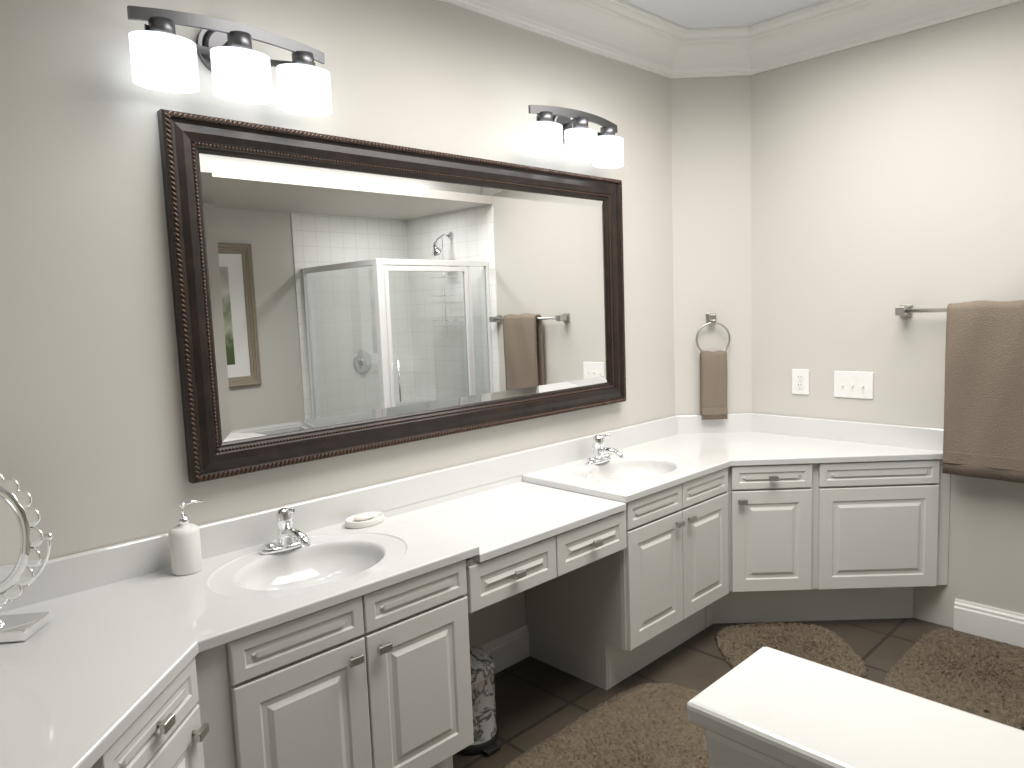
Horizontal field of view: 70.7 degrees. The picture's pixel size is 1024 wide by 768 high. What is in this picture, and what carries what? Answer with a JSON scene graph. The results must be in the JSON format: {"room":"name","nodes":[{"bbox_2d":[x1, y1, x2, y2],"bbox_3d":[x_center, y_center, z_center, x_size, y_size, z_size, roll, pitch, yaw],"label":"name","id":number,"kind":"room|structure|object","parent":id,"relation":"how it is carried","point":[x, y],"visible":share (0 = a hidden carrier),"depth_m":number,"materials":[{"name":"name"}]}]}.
{"room":"bathroom","nodes":[
{"label":"bathroom","id":0,"kind":"room"},
{"bbox_2d":[0,0,674,646],"bbox_3d":[-0.377,-0.171,2.616,4.040,2.740,0.120,-8,8,-44],"label":"wall","id":1,"kind":"structure","parent":0,"point":[92,446],"depth_m":1.98,"materials":[{"name":"grey paint"}]},
{"bbox_2d":[127,5,331,115],"bbox_3d":[-0.759,-0.895,1.984,0.550,0.224,0.178,-8,8,-44],"label":"sconce","id":2,"kind":"object","parent":1,"relation":"attached to","point":[163,56],"visible":1,"depth_m":1.92,"materials":[{"name":"white glass"}]},
{"bbox_2d":[157,109,625,483],"bbox_3d":[-0.205,-0.324,2.654,1.982,1.014,0.044,-8,8,-44],"label":"mirror","id":3,"kind":"object","parent":1,"relation":"attached to","point":[334,296],"visible":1,"depth_m":2.40,"materials":[{"name":"brown wood"}]},
{"bbox_2d":[478,624,529,673],"bbox_3d":[-0.202,1.116,2.781,0.749,0.135,0.016,-8,8,-44],"label":"baseboard","id":4,"kind":"structure","parent":1,"relation":"attached to","point":[506,650],"depth_m":2.96,"materials":[{"name":"white wood"}]},
{"bbox_2d":[528,105,623,168],"bbox_3d":[0.257,-1.028,2.962,0.550,0.224,0.178,-8,8,-44],"label":"sconce","id":5,"kind":"object","parent":1,"relation":"attached to","point":[551,130],"visible":1,"depth_m":2.89,"materials":[{"name":"white glass"}]},
{"bbox_2d":[439,0,1023,78],"bbox_3d":[0.190,-1.396,1.849,3.800,0.184,1.645,-8,8,-44],"label":"crown molding","id":6,"kind":"structure","parent":1,"relation":"attached to","point":[626,33],"depth_m":3.20,"materials":[{"name":"white paint"}]},
{"bbox_2d":[671,75,751,414],"bbox_3d":[1.024,-0.336,3.686,0.280,2.740,0.280,-8,8,-44],"label":"wall","id":7,"kind":"structure","parent":0,"point":[711,177],"depth_m":3.64,"materials":[{"name":"grey paint"}]},
{"bbox_2d":[696,313,730,419],"bbox_3d":[1.024,-0.090,3.673,0.128,0.542,0.128,-8,8,-44],"label":"towel ring","id":8,"kind":"object","parent":7,"relation":"attached to","point":[713,384],"visible":0.98,"depth_m":3.66,"materials":[{"name":"brown fabric"}]},
{"bbox_2d":[622,0,826,28],"bbox_3d":[0.537,-1.512,1.470,4.040,0.100,2.900,-8,8,-44],"label":"ceiling","id":9,"kind":"structure","parent":0,"point":[691,14],"depth_m":3.21,"materials":[{"name":"white paint"}]},
{"bbox_2d":[453,618,1023,767],"bbox_3d":[0.642,1.310,1.769,4.040,0.100,2.900,-8,8,-44],"label":"floor","id":10,"kind":"structure","parent":0,"point":[537,701],"depth_m":2.83,"materials":[{"name":"tile"}]},
{"bbox_2d":[0,513,727,767],"bbox_3d":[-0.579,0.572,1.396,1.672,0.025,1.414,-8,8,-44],"label":"bathroom vanity","id":11,"kind":"structure","parent":10,"relation":"on","point":[350,648],"depth_m":1.80,"materials":[{"name":"white wood"}]},
{"bbox_2d":[0,474,53,642],"bbox_3d":[-1.151,0.376,1.589,0.274,0.364,0.102,-3,6,-6],"label":"vanity mirror","id":12,"kind":"object","parent":11,"relation":"on","point":[22,536],"visible":1,"depth_m":1.59,"materials":[{"name":"silver metal"}]},
{"bbox_2d":[168,500,202,575],"bbox_3d":[-0.882,0.413,1.964,0.093,0.192,0.077,-8,8,-44],"label":"soap dispenser","id":13,"kind":"object","parent":11,"relation":"on","point":[185,546],"visible":1,"depth_m":1.93,"materials":[{"name":"white ceramic"}]},
{"bbox_2d":[261,508,310,554],"bbox_3d":[-0.640,0.425,2.108,0.158,0.129,0.172,-8,8,-44],"label":"faucet","id":14,"kind":"object","parent":11,"relation":"on","point":[289,536],"visible":1,"depth_m":2.12,"materials":[{"name":"silver metal"}]},
{"bbox_2d":[345,512,383,528],"bbox_3d":[-0.479,0.437,2.350,0.136,0.033,0.092,-8,8,-44],"label":"soap dish","id":15,"kind":"object","parent":11,"relation":"on","point":[363,520],"visible":1,"depth_m":2.33,"materials":[{"name":"white ceramic"}]},
{"bbox_2d":[457,647,500,755],"bbox_3d":[-0.134,1.058,2.439,0.180,0.316,0.205,-8,8,-44],"label":"pedal bin","id":16,"kind":"object","parent":10,"relation":"on","point":[485,728],"visible":0.56,"depth_m":2.38,"materials":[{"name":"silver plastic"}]},
{"bbox_2d":[502,683,709,767],"bbox_3d":[0.466,1.203,2.212,1.046,0.028,0.837,-8,8,-44],"label":"rug","id":17,"kind":"object","parent":10,"relation":"on","point":[648,725],"visible":0.75,"depth_m":2.41,"materials":[{"name":"brown carpet"}]},
{"bbox_2d":[384,465,949,622],"bbox_3d":[0.183,0.853,2.181,3.792,0.755,1.378,-8,8,-44],"label":"bathroom vanity","id":18,"kind":"object","parent":10,"relation":"on","point":[869,566],"depth_m":3.07,"materials":[{"name":"white"}]},
{"bbox_2d":[520,425,942,536],"bbox_3d":[0.966,0.344,3.012,1.421,0.025,1.226,-8,8,-44],"label":"countertop","id":19,"kind":"structure","parent":18,"relation":"on","point":[810,486],"depth_m":3.10,"materials":[{"name":"white stone"}]},
{"bbox_2d":[586,434,623,464],"bbox_3d":[0.413,0.279,3.120,0.158,0.129,0.172,-8,8,-44],"label":"faucet","id":20,"kind":"object","parent":19,"relation":"on","point":[601,453],"visible":1,"depth_m":3.13,"materials":[{"name":"silver metal"}]},
{"bbox_2d":[715,622,867,677],"bbox_3d":[1.139,1.096,2.987,0.612,0.028,0.616,-8,8,-44],"label":"area rug","id":21,"kind":"object","parent":10,"relation":"on","point":[742,642],"visible":0.77,"depth_m":3.02,"materials":[{"name":"brown carpet"}]},
{"bbox_2d":[686,647,1023,767],"bbox_3d":[0.781,0.907,1.400,0.810,0.768,0.507,-8,8,-44],"label":"bench","id":22,"kind":"object","parent":10,"relation":"on","point":[765,707],"visible":1,"depth_m":1.19,"materials":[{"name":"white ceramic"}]},
{"bbox_2d":[883,628,1023,729],"bbox_3d":[1.758,1.097,2.761,0.716,0.028,0.478,-8,8,-44],"label":"rug","id":23,"kind":"object","parent":10,"relation":"on","point":[974,675],"visible":0.98,"depth_m":2.73,"materials":[{"name":"brown carpet"}]},
{"bbox_2d":[751,1,1023,627],"bbox_3d":[2.037,-0.293,2.928,0.120,2.740,2.780,-8,8,-44],"label":"wall","id":24,"kind":"structure","parent":0,"point":[887,176],"depth_m":3.16,"materials":[{"name":"grey paint"}]},
{"bbox_2d":[792,369,808,394],"bbox_3d":[1.409,-0.011,3.528,0.009,0.124,0.086,-8,8,-44],"label":"electrical outlet plate","id":25,"kind":"object","parent":24,"relation":"attached to","point":[800,381],"visible":1,"depth_m":3.52,"materials":[{"name":"white plastic"}]},
{"bbox_2d":[834,371,872,398],"bbox_3d":[1.580,0.004,3.347,0.018,0.124,0.176,-8,8,-44],"label":"switch plate","id":26,"kind":"object","parent":24,"relation":"attached to","point":[850,384],"visible":1,"depth_m":3.35,"materials":[{"name":"white plastic"}]},
{"bbox_2d":[895,300,1023,482],"bbox_3d":[1.912,0.020,2.933,0.115,0.716,0.672,-8,8,-44],"label":"towel rack","id":27,"kind":"object","parent":24,"relation":"attached to","point":[983,435],"visible":1,"depth_m":2.89,"materials":[{"name":"brown fabric"}]},
{"bbox_2d":[953,599,1023,647],"bbox_3d":[2.061,1.009,2.993,0.016,0.135,0.400,-8,8,-44],"label":"baseboard","id":28,"kind":"structure","parent":24,"relation":"attached to","point":[1000,625],"depth_m":3.04,"materials":[{"name":"white wood"}]}
]}

